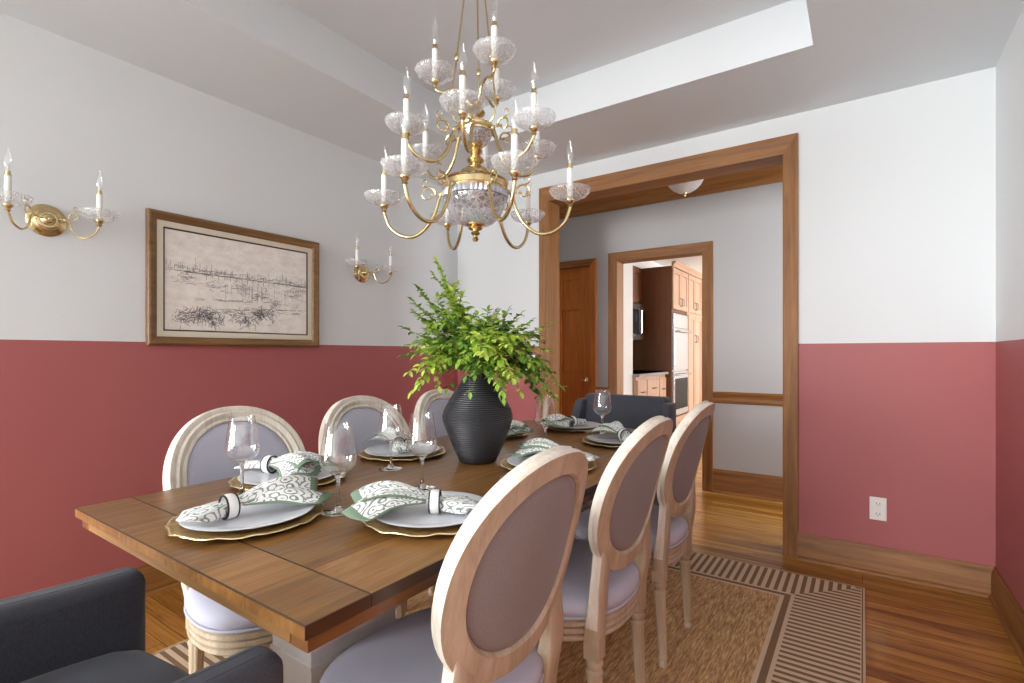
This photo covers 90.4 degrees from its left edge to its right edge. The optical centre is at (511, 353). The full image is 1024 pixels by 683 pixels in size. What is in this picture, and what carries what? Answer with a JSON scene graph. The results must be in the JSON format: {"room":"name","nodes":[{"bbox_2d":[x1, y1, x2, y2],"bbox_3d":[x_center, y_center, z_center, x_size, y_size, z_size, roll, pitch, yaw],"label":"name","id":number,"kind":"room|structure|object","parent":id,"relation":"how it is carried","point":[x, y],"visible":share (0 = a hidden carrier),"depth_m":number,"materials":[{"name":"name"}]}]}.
{"room":"dining room","nodes":[
{"label":"dining room","id":0,"kind":"room"},
{"bbox_2d":[0,12,457,599],"bbox_3d":[-3.255,-0.220,0.265,0.120,2.800,9.980,0,0,35],"label":"wall","id":1,"kind":"structure","parent":0,"point":[91,413],"depth_m":2.34,"materials":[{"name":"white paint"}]},
{"bbox_2d":[1,155,118,238],"bbox_3d":[-1.837,-0.630,2.037,0.202,0.301,0.422,0,0,35],"label":"wall sconce","id":2,"kind":"object","parent":1,"relation":"attached to","point":[43,219],"visible":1,"depth_m":2.07,"materials":[{"name":"gold metal"}]},
{"bbox_2d":[3,170,11,175],"bbox_3d":[-1.892,-0.678,1.907,0.023,0.018,0.023,0,0,25],"label":"socket","id":3,"kind":"object","parent":2,"relation":"attached to","point":[7,173],"depth_m":1.90,"materials":[{"name":"gold metal"}]},
{"bbox_2d":[135,564,180,596],"bbox_3d":[-3.199,1.060,0.214,0.031,0.140,9.720,0,0,35],"label":"baseboard","id":4,"kind":"structure","parent":1,"relation":"attached to","point":[157,581],"depth_m":2.40,"materials":[{"name":"brown wood"}]},
{"bbox_2d":[145,208,318,346],"bbox_3d":[-1.448,-0.362,2.748,0.033,0.640,0.910,0,0,35],"label":"framed picture","id":5,"kind":"object","parent":1,"relation":"attached to","point":[208,283],"visible":1,"depth_m":2.67,"materials":[{"name":"beige paper"}]},
{"bbox_2d":[346,244,400,283],"bbox_3d":[-0.927,-0.625,3.355,0.202,0.301,0.422,0,0,35],"label":"wall sconce","id":6,"kind":"object","parent":1,"relation":"attached to","point":[361,271],"visible":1,"depth_m":3.39,"materials":[{"name":"gold metal"}]},
{"bbox_2d":[0,0,1023,186],"bbox_3d":[-1.861,-1.478,-0.708,3.280,0.285,9.720,0,0,35],"label":"ceiling","id":7,"kind":"structure","parent":0,"point":[617,77],"depth_m":2.45,"materials":[{"name":"white paint"}]},
{"bbox_2d":[364,0,590,249],"bbox_3d":[-0.130,-0.979,1.802,0.735,1.162,0.823,0,0,35],"label":"chandelier","id":8,"kind":"object","parent":7,"relation":"hanging from","point":[474,186],"visible":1,"depth_m":1.76,"materials":[{"name":"gold metal"}]},
{"bbox_2d":[401,133,408,140],"bbox_3d":[-0.323,-0.654,1.532,0.023,0.018,0.023,0,0,2],"label":"socket","id":9,"kind":"object","parent":8,"relation":"attached to","point":[404,135],"depth_m":1.52,"materials":[{"name":"gold metal"}]},
{"bbox_2d":[459,70,466,76],"bbox_3d":[-0.151,-0.858,1.557,0.023,0.018,0.023,0,0,39],"label":"socket","id":10,"kind":"object","parent":8,"relation":"attached to","point":[462,72],"depth_m":1.55,"materials":[{"name":"gold metal"}]},
{"bbox_2d":[511,128,518,135],"bbox_3d":[0.008,-0.654,1.499,0.023,0.018,0.023,0,0,32],"label":"socket","id":11,"kind":"object","parent":8,"relation":"attached to","point":[514,131],"depth_m":1.49,"materials":[{"name":"gold metal"}]},
{"bbox_2d":[530,88,537,94],"bbox_3d":[0.072,-0.858,1.661,0.023,0.018,0.023,0,0,1],"label":"socket","id":12,"kind":"object","parent":8,"relation":"attached to","point":[534,90],"depth_m":1.65,"materials":[{"name":"gold metal"}]},
{"bbox_2d":[146,454,1023,682],"bbox_3d":[1.868,1.180,4.117,5.800,0.100,9.900,0,0,35],"label":"floor","id":13,"kind":"structure","parent":0,"point":[915,633],"depth_m":2.21,"materials":[{"name":"brown wood"}]},
{"bbox_2d":[152,551,865,682],"bbox_3d":[-0.097,1.126,1.780,2.200,0.008,3.120,0,0,35],"label":"area rug","id":14,"kind":"object","parent":13,"relation":"on","point":[751,623],"visible":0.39,"depth_m":2.05,"materials":[{"name":"wicker"}]},
{"bbox_2d":[0,567,282,682],"bbox_3d":[-0.800,0.686,0.703,0.620,0.872,0.692,0,0,35],"label":"armchair","id":15,"kind":"object","parent":14,"relation":"on","point":[92,629],"visible":1,"depth_m":0.97,"materials":[{"name":"grey fabric"}]},
{"bbox_2d":[20,650,189,682],"bbox_3d":[-0.745,0.671,0.784,0.446,0.202,0.495,0,0,35],"label":"seat cushion","id":16,"kind":"object","parent":15,"relation":"on","point":[36,666],"depth_m":0.95,"materials":[{"name":"grey fabric"}]},
{"bbox_2d":[163,406,305,673],"bbox_3d":[-0.749,0.649,1.577,0.543,0.946,0.509,0,0,36],"label":"dining chair","id":17,"kind":"object","parent":14,"relation":"on","point":[195,455],"visible":0.32,"depth_m":1.57,"materials":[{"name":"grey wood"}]},
{"bbox_2d":[184,588,258,629],"bbox_3d":[-0.709,0.679,1.544,0.426,0.068,0.491,0,0,36],"label":"seat cushion","id":18,"kind":"object","parent":17,"relation":"on","point":[201,612],"depth_m":1.32,"materials":[{"name":"grey fabric"}]},
{"bbox_2d":[318,395,412,618],"bbox_3d":[-0.456,0.649,2.011,0.543,0.946,0.509,0,0,36],"label":"dining chair","id":19,"kind":"object","parent":14,"relation":"on","point":[363,411],"visible":0.18,"depth_m":2.08,"materials":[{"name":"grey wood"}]},
{"bbox_2d":[75,420,673,682],"bbox_3d":[-0.098,0.746,1.778,0.934,0.752,2.000,0,0,35],"label":"dining table","id":20,"kind":"object","parent":14,"relation":"on","point":[322,585],"visible":0.39,"depth_m":0.99,"materials":[{"name":"brown wood"}]},
{"bbox_2d":[224,416,259,495],"bbox_3d":[-0.703,0.266,1.323,0.084,0.207,0.084,0,0,35],"label":"wine glass","id":21,"kind":"object","parent":20,"relation":"on","point":[241,462],"visible":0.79,"depth_m":1.32,"materials":[{"name":"clear glass"}]},
{"bbox_2d":[164,503,324,540],"bbox_3d":[-0.586,0.362,1.134,0.318,0.014,0.318,0,0,35],"label":"charger plate","id":22,"kind":"object","parent":20,"relation":"on","point":[173,527],"visible":0.44,"depth_m":1.04,"materials":[{"name":"gold metal"}]},
{"bbox_2d":[178,501,314,531],"bbox_3d":[-0.585,0.356,1.135,0.270,0.017,0.270,0,0,35],"label":"dinner plate","id":23,"kind":"object","parent":22,"relation":"on","point":[261,515],"visible":0.59,"depth_m":1.10,"materials":[{"name":"white ceramic"}]},
{"bbox_2d":[175,475,333,522],"bbox_3d":[-0.583,0.321,1.152,0.244,0.069,0.311,0,0,39],"label":"napkin","id":24,"kind":"object","parent":23,"relation":"on","point":[297,490],"visible":0.91,"depth_m":1.15,"materials":[{"name":"fabric"}]},
{"bbox_2d":[218,493,240,519],"bbox_3d":[-0.617,0.332,1.108,0.054,0.054,0.025,0,0,39],"label":"napkin ring","id":25,"kind":"object","parent":24,"relation":"on","point":[232,499],"visible":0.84,"depth_m":1.10,"materials":[{"name":"white plastic"}]},
{"bbox_2d":[228,467,345,489],"bbox_3d":[-0.649,0.362,1.488,0.318,0.014,0.318,0,0,-1],"label":"charger plate","id":26,"kind":"object","parent":20,"relation":"on","point":[234,482],"visible":0.27,"depth_m":1.43,"materials":[{"name":"gold metal"}]},
{"bbox_2d":[237,466,338,484],"bbox_3d":[-0.650,0.356,1.487,0.270,0.017,0.270,0,0,35],"label":"dinner plate","id":27,"kind":"object","parent":26,"relation":"on","point":[254,477],"visible":0.34,"depth_m":1.49,"materials":[{"name":"white ceramic"}]},
{"bbox_2d":[234,451,338,476],"bbox_3d":[-0.687,0.321,1.519,0.290,0.062,0.224,0,0,14],"label":"napkin","id":28,"kind":"object","parent":27,"relation":"on","point":[305,463],"visible":0.91,"depth_m":1.48,"materials":[{"name":"fabric"}]},
{"bbox_2d":[260,455,276,472],"bbox_3d":[-0.730,0.332,1.530,0.025,0.054,0.054,0,0,14],"label":"napkin ring","id":29,"kind":"object","parent":28,"relation":"on","point":[264,461],"visible":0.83,"depth_m":1.51,"materials":[{"name":"white ceramic"}]},
{"bbox_2d":[319,423,356,516],"bbox_3d":[-0.407,0.266,1.189,0.084,0.207,0.084,0,0,35],"label":"wine glass","id":30,"kind":"object","parent":20,"relation":"on","point":[335,511],"visible":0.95,"depth_m":1.18,"materials":[{"name":"clear glass"}]},
{"bbox_2d":[377,406,403,470],"bbox_3d":[-0.390,0.266,1.636,0.084,0.207,0.084,0,0,35],"label":"wine glass","id":31,"kind":"object","parent":20,"relation":"on","point":[390,467],"visible":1,"depth_m":1.63,"materials":[{"name":"clear glass"}]},
{"bbox_2d":[357,446,445,460],"bbox_3d":[-0.403,0.362,1.870,0.318,0.014,0.318,0,0,-37],"label":"charger plate","id":32,"kind":"object","parent":20,"relation":"on","point":[441,450],"visible":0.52,"depth_m":1.79,"materials":[{"name":"gold metal"}]},
{"bbox_2d":[365,442,439,456],"bbox_3d":[-0.402,0.356,1.869,0.270,0.017,0.270,0,0,35],"label":"dinner plate","id":33,"kind":"object","parent":32,"relation":"on","point":[383,449],"visible":0.77,"depth_m":1.88,"materials":[{"name":"white ceramic"}]},
{"bbox_2d":[363,427,417,452],"bbox_3d":[-0.438,0.320,1.931,0.220,0.070,0.295,0,0,-27],"label":"napkin","id":34,"kind":"object","parent":33,"relation":"on","point":[398,446],"visible":0.86,"depth_m":1.92,"materials":[{"name":"fabric"}]},
{"bbox_2d":[362,519,461,536],"bbox_3d":[-0.179,0.362,1.156,0.318,0.014,0.318,0,0,-28],"label":"charger plate","id":35,"kind":"object","parent":20,"relation":"on","point":[379,526],"visible":0.23,"depth_m":1.04,"materials":[{"name":"gold metal"}]},
{"bbox_2d":[377,491,482,527],"bbox_3d":[-0.180,0.356,1.157,0.270,0.017,0.270,0,0,35],"label":"dinner plate","id":36,"kind":"object","parent":35,"relation":"on","point":[414,516],"visible":0.5,"depth_m":1.12,"materials":[{"name":"white ceramic"}]},
{"bbox_2d":[341,480,478,521],"bbox_3d":[-0.218,0.320,1.137,0.290,0.070,0.220,0,0,-3],"label":"napkin","id":37,"kind":"object","parent":36,"relation":"on","point":[373,500],"visible":0.89,"depth_m":1.11,"materials":[{"name":"fabric"}]},
{"bbox_2d":[428,489,441,513],"bbox_3d":[-0.173,0.332,1.144,0.025,0.054,0.054,0,0,-3],"label":"napkin ring","id":38,"kind":"object","parent":37,"relation":"on","point":[434,494],"visible":0.94,"depth_m":1.12,"materials":[{"name":"white plastic"}]},
{"bbox_2d":[407,413,437,491],"bbox_3d":[-0.247,0.266,1.397,0.084,0.207,0.084,0,0,35],"label":"wine glass","id":39,"kind":"object","parent":20,"relation":"on","point":[422,486],"visible":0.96,"depth_m":1.39,"materials":[{"name":"clear glass"}]},
{"bbox_2d":[442,376,512,464],"bbox_3d":[-0.118,0.224,1.752,0.243,0.292,0.243,0,0,35],"label":"vase","id":40,"kind":"object","parent":20,"relation":"on","point":[477,428],"visible":0.85,"depth_m":1.67,"materials":[{"name":"black ceramic"}]},
{"bbox_2d":[398,256,567,405],"bbox_3d":[-0.121,-0.076,1.783,0.558,0.538,0.577,0,0,15],"label":"greenery","id":41,"kind":"object","parent":40,"relation":"in","point":[478,350],"visible":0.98,"depth_m":1.67,"materials":[{"name":"green plant"}]},
{"bbox_2d":[506,433,527,437],"bbox_3d":[-0.084,0.362,2.316,0.318,0.014,0.318,0,0,16],"label":"charger plate","id":42,"kind":"object","parent":20,"relation":"on","point":[520,434],"visible":0.17,"depth_m":2.26,"materials":[{"name":"gold metal"}]},
{"bbox_3d":[-0.084,0.356,2.317,0.270,0.017,0.270,0,0,35],"label":"dinner plate","id":43,"kind":"object","parent":42,"relation":"on","visible":0},
{"bbox_2d":[507,420,533,434],"bbox_3d":[-0.042,0.323,2.260,0.215,0.066,0.296,0,0,-35],"label":"napkin","id":44,"kind":"object","parent":43,"relation":"on","point":[517,427],"visible":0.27,"depth_m":2.18,"materials":[{"name":"fabric"}]},
{"bbox_2d":[535,397,555,437],"bbox_3d":[0.130,0.266,1.976,0.084,0.207,0.084,0,0,35],"label":"wine glass","id":45,"kind":"object","parent":20,"relation":"on","point":[543,426],"visible":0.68,"depth_m":1.97,"materials":[{"name":"clear glass"}]},
{"bbox_2d":[500,458,595,469],"bbox_3d":[0.118,0.362,1.669,0.318,0.014,0.318,0,0,26],"label":"charger plate","id":46,"kind":"object","parent":20,"relation":"on","point":[504,463],"visible":0.18,"depth_m":1.64,"materials":[{"name":"gold metal"}]},
{"bbox_2d":[507,453,589,465],"bbox_3d":[0.118,0.356,1.668,0.270,0.017,0.270,0,0,35],"label":"dinner plate","id":47,"kind":"object","parent":46,"relation":"on","point":[513,460],"visible":0.15,"depth_m":1.70,"materials":[{"name":"white ceramic"}]},
{"bbox_2d":[509,438,599,460],"bbox_3d":[0.149,0.321,1.708,0.294,0.066,0.217,0,0,28],"label":"napkin","id":48,"kind":"object","parent":47,"relation":"on","point":[535,445],"visible":0.57,"depth_m":1.69,"materials":[{"name":"fabric"}]},
{"bbox_2d":[547,426,593,431],"bbox_3d":[0.312,0.362,2.519,0.318,0.014,0.318,0,0,43],"label":"charger plate","id":49,"kind":"object","parent":20,"relation":"on","point":[549,427],"visible":0.28,"depth_m":2.45,"materials":[{"name":"gold metal"}]},
{"bbox_2d":[552,421,599,429],"bbox_3d":[0.310,0.356,2.519,0.270,0.017,0.270,0,0,35],"label":"dinner plate","id":50,"kind":"object","parent":49,"relation":"on","point":[589,425],"visible":0.54,"depth_m":2.52,"materials":[{"name":"white ceramic"}]},
{"bbox_2d":[537,414,587,427],"bbox_3d":[0.258,0.322,2.476,0.214,0.069,0.295,0,0,45],"label":"napkin","id":51,"kind":"object","parent":50,"relation":"on","point":[562,421],"visible":0.93,"depth_m":2.40,"materials":[{"name":"fabric"}]},
{"bbox_2d":[568,416,577,426],"bbox_3d":[0.295,0.332,2.506,0.054,0.054,0.025,0,0,45],"label":"napkin ring","id":52,"kind":"object","parent":51,"relation":"on","point":[573,417],"visible":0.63,"depth_m":2.49,"materials":[{"name":"white plastic"}]},
{"bbox_2d":[581,436,620,446],"bbox_3d":[0.446,0.362,2.109,0.318,0.014,0.318,0,0,-11],"label":"charger plate","id":53,"kind":"object","parent":20,"relation":"on","point":[584,439],"visible":0.3,"depth_m":2.06,"materials":[{"name":"gold metal"}]},
{"bbox_2d":[587,433,622,444],"bbox_3d":[0.447,0.356,2.109,0.270,0.017,0.270,0,0,35],"label":"dinner plate","id":54,"kind":"object","parent":53,"relation":"on","point":[607,438],"visible":0.52,"depth_m":2.15,"materials":[{"name":"white ceramic"}]},
{"bbox_2d":[587,421,632,440],"bbox_3d":[0.449,0.322,2.119,0.228,0.068,0.289,0,0,-14],"label":"napkin","id":55,"kind":"object","parent":54,"relation":"on","point":[614,427],"visible":0.78,"depth_m":2.14,"materials":[{"name":"fabric"}]},
{"bbox_2d":[617,428,630,441],"bbox_3d":[0.460,0.332,2.076,0.054,0.054,0.025,0,0,-14],"label":"napkin ring","id":56,"kind":"object","parent":55,"relation":"on","point":[620,431],"visible":0.62,"depth_m":2.07,"materials":[{"name":"white ceramic"}]},
{"bbox_2d":[593,391,611,433],"bbox_3d":[0.416,0.266,2.337,0.084,0.207,0.084,0,0,35],"label":"wine glass","id":57,"kind":"object","parent":20,"relation":"on","point":[601,415],"visible":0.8,"depth_m":2.33,"materials":[{"name":"clear glass"}]},
{"bbox_2d":[413,389,453,595],"bbox_3d":[-0.175,0.649,2.427,0.543,0.946,0.509,0,0,35],"label":"dining chair","id":58,"kind":"object","parent":14,"relation":"on","point":[431,403],"visible":0.08,"depth_m":2.44,"materials":[{"name":"brown wood"}]},
{"bbox_2d":[319,446,587,682],"bbox_3d":[-0.117,0.649,1.090,0.543,0.946,0.509,0,0,35],"label":"dining chair","id":59,"kind":"object","parent":14,"relation":"on","point":[498,592],"visible":1,"depth_m":0.94,"materials":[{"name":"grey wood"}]},
{"bbox_2d":[319,607,542,682],"bbox_3d":[-0.160,0.679,1.117,0.426,0.068,0.491,0,0,35],"label":"seat cushion","id":60,"kind":"object","parent":59,"relation":"on","point":[403,650],"depth_m":1.08,"materials":[{"name":"grey fabric"}]},
{"bbox_2d":[562,416,672,682],"bbox_3d":[0.212,0.649,1.566,0.543,0.946,0.509,0,0,35],"label":"dining chair","id":61,"kind":"object","parent":14,"relation":"on","point":[604,585],"visible":0.64,"depth_m":1.38,"materials":[{"name":"brown wood"}]},
{"bbox_2d":[562,538,639,616],"bbox_3d":[0.171,0.679,1.597,0.426,0.068,0.491,0,0,35],"label":"seat cushion","id":62,"kind":"object","parent":61,"relation":"on","point":[624,584],"depth_m":1.45,"materials":[{"name":"grey fabric"}]},
{"bbox_2d":[571,393,675,505],"bbox_3d":[0.524,0.686,2.847,0.620,0.872,0.692,0,0,35],"label":"armchair","id":63,"kind":"object","parent":14,"relation":"on","point":[631,411],"visible":0.11,"depth_m":3.05,"materials":[{"name":"grey fabric"}]},
{"bbox_2d":[574,401,714,668],"bbox_3d":[0.525,0.649,2.032,0.543,0.946,0.509,0,0,35],"label":"dining chair","id":64,"kind":"object","parent":14,"relation":"on","point":[671,532],"visible":0.71,"depth_m":1.83,"materials":[{"name":"brown wood"}]},
{"bbox_2d":[575,505,687,549],"bbox_3d":[0.481,0.679,2.059,0.426,0.068,0.491,0,0,35],"label":"seat cushion","id":65,"kind":"object","parent":64,"relation":"on","point":[674,538],"depth_m":1.93,"materials":[{"name":"grey fabric"}]},
{"bbox_2d":[633,375,666,396],"bbox_3d":[1.240,0.678,5.511,0.653,0.904,0.910,0,0,35],"label":"base cabinet","id":66,"kind":"object","parent":13,"relation":"on","point":[655,385],"visible":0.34,"depth_m":5.28,"materials":[{"name":"brown wood"}]},
{"bbox_2d":[633,372,668,376],"bbox_3d":[1.237,0.212,5.513,0.645,0.028,0.910,0,0,35],"label":"countertop","id":67,"kind":"structure","parent":66,"relation":"on","point":[656,373],"depth_m":5.21,"materials":[{"name":"grey stone"}]},
{"bbox_2d":[633,370,666,373],"bbox_3d":[1.236,0.194,5.517,0.610,0.008,0.896,0,0,35],"label":"cooktop","id":68,"kind":"object","parent":67,"relation":"in","point":[634,371],"visible":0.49,"depth_m":5.51,"materials":[{"name":"black glass"}]},
{"bbox_2d":[633,261,690,427],"bbox_3d":[1.701,0.045,6.116,0.725,2.170,0.600,0,0,35],"label":"tall cabinet","id":69,"kind":"object","parent":13,"relation":"on","point":[665,288],"visible":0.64,"depth_m":5.79,"materials":[{"name":"brown wood"}]},
{"bbox_2d":[672,313,691,414],"bbox_3d":[1.727,0.120,6.098,0.719,1.170,0.554,0,0,35],"label":"wall oven","id":70,"kind":"object","parent":69,"relation":"in","point":[679,322],"visible":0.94,"depth_m":5.87,"materials":[{"name":"silver metal"}]},
{"bbox_2d":[687,268,701,412],"bbox_3d":[2.052,0.045,6.624,0.725,2.170,0.625,0,0,35],"label":"pantry cabinet","id":71,"kind":"object","parent":13,"relation":"on","point":[694,312],"visible":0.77,"depth_m":6.40,"materials":[{"name":"brown wood"}]},
{"bbox_2d":[623,263,632,394],"bbox_3d":[0.866,-0.065,5.039,0.583,2.490,0.280,0,0,35],"label":"wall","id":72,"kind":"structure","parent":0,"point":[627,268],"depth_m":4.90,"materials":[{"name":"white paint"}]},
{"bbox_2d":[633,261,662,268],"bbox_3d":[1.832,-0.065,7.058,0.120,2.490,4.700,0,0,35],"label":"wall","id":73,"kind":"structure","parent":0,"point":[648,264],"depth_m":6.97,"materials":[{"name":"white paint"}]},
{"bbox_2d":[633,266,641,303],"bbox_3d":[1.125,-0.777,5.590,0.373,0.425,0.910,0,0,35],"label":"upper cabinet","id":74,"kind":"object","parent":73,"relation":"attached to","point":[637,272],"visible":0.2,"depth_m":5.76,"materials":[{"name":"brown wood"}]},
{"bbox_2d":[633,303,643,340],"bbox_3d":[1.163,-0.355,5.588,0.438,0.410,0.720,0,0,35],"label":"microwave","id":75,"kind":"object","parent":74,"relation":"attached to","point":[638,309],"visible":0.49,"depth_m":5.61,"materials":[{"name":"silver metal"}]},
{"bbox_2d":[559,182,782,476],"bbox_3d":[1.822,-0.138,4.137,5.500,2.635,0.120,0,0,35],"label":"wall","id":76,"kind":"structure","parent":0,"point":[744,226],"depth_m":4.09,"materials":[{"name":"grey paint"}]},
{"bbox_2d":[559,267,589,416],"bbox_3d":[0.441,0.143,5.046,0.769,1.958,0.112,0,0,35],"label":"door","id":77,"kind":"structure","parent":76,"relation":"in","point":[574,283],"depth_m":4.96,"materials":[{"name":"brown wood"}]},
{"bbox_2d":[559,258,596,392],"bbox_3d":[0.455,0.116,5.067,0.895,2.028,0.142,0,0,35],"label":"trim","id":78,"kind":"structure","parent":76,"relation":"attached to","point":[592,263],"depth_m":4.78,"materials":[{"name":"brown wood"}]},
{"bbox_2d":[608,241,712,491],"bbox_3d":[1.311,0.102,4.489,0.920,2.057,0.164,0,0,35],"label":"trim","id":79,"kind":"structure","parent":76,"relation":"attached to","point":[616,260],"depth_m":4.36,"materials":[{"name":"brown wood"}]},
{"bbox_2d":[559,164,782,219],"bbox_3d":[1.759,-1.387,4.047,5.500,0.135,0.100,0,0,35],"label":"trim","id":80,"kind":"structure","parent":76,"relation":"attached to","point":[772,174],"depth_m":4.34,"materials":[{"name":"brown wood"}]},
{"bbox_2d":[595,387,782,405],"bbox_3d":[2.415,0.354,3.638,3.955,0.095,0.028,0,0,35],"label":"trim","id":81,"kind":"structure","parent":76,"relation":"attached to","point":[765,399],"depth_m":4.03,"materials":[{"name":"brown wood"}]},
{"bbox_2d":[712,468,782,502],"bbox_3d":[2.415,1.035,3.637,3.955,0.190,0.031,0,0,35],"label":"baseboard","id":82,"kind":"structure","parent":76,"relation":"attached to","point":[737,483],"depth_m":4.01,"materials":[{"name":"brown wood"}]},
{"bbox_2d":[653,256,701,272],"bbox_3d":[3.578,-1.350,5.926,4.280,0.080,4.820,0,0,35],"label":"ceiling","id":83,"kind":"structure","parent":0,"point":[695,262],"depth_m":7.27,"materials":[{"name":"white paint"}]},
{"bbox_2d":[458,67,995,566],"bbox_3d":[0.938,-0.220,3.350,3.280,2.800,0.140,0,0,35],"label":"wall","id":84,"kind":"structure","parent":0,"point":[897,188],"depth_m":2.60,"materials":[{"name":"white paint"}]},
{"bbox_2d":[539,133,797,558],"bbox_3d":[0.939,-0.045,3.349,1.672,2.350,0.184,0,0,35],"label":"trim","id":85,"kind":"structure","parent":84,"relation":"attached to","point":[780,150],"depth_m":3.02,"materials":[{"name":"brown wood"}]},
{"bbox_2d":[869,496,886,520],"bbox_3d":[1.880,0.795,2.609,0.072,0.117,0.009,0,0,35],"label":"power outlet","id":86,"kind":"object","parent":84,"relation":"attached to","point":[877,506],"visible":1,"depth_m":2.61,"materials":[{"name":"white plastic"}]},
{"bbox_2d":[874,501,881,506],"bbox_3d":[1.879,0.769,2.607,0.034,0.029,0.004,0,0,35],"label":"socket","id":87,"kind":"object","parent":86,"relation":"attached to","point":[876,503],"depth_m":2.61,"materials":[{"name":"grey plastic"}]},
{"bbox_2d":[874,511,881,516],"bbox_3d":[1.879,0.821,2.607,0.034,0.029,0.004,0,0,35],"label":"socket","id":88,"kind":"object","parent":86,"relation":"attached to","point":[876,513],"depth_m":2.61,"materials":[{"name":"grey plastic"}]},
{"bbox_2d":[798,533,993,597],"bbox_3d":[0.889,1.060,3.279,3.280,0.140,0.031,0,0,35],"label":"baseboard","id":89,"kind":"structure","parent":84,"relation":"attached to","point":[938,572],"depth_m":2.55,"materials":[{"name":"brown wood"}]},
{"bbox_2d":[996,7,1023,610],"bbox_3d":[-0.456,-0.220,-1.665,0.120,2.800,9.980,0,0,35],"label":"wall","id":90,"kind":"structure","parent":0,"point":[1010,66],"depth_m":2.13,"materials":[{"name":"white paint"}]},
{"bbox_2d":[988,567,1023,666],"bbox_3d":[-0.524,1.060,-1.631,0.031,0.140,9.720,0,0,35],"label":"baseboard","id":91,"kind":"structure","parent":90,"relation":"attached to","point":[1008,610],"depth_m":2.08,"materials":[{"name":"brown wood"}]},
{"bbox_3d":[1.532,-1.495,3.718,5.500,0.080,1.140,0,0,35],"label":"ceiling","id":92,"kind":"structure","parent":0,"visible":0},
{"bbox_2d":[668,179,703,196],"bbox_3d":[1.312,-1.325,3.857,0.276,0.260,0.276,0,0,35],"label":"ceiling light","id":93,"kind":"object","parent":92,"relation":"attached to","point":[685,188],"visible":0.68,"depth_m":3.80,"materials":[{"name":"white glass"}]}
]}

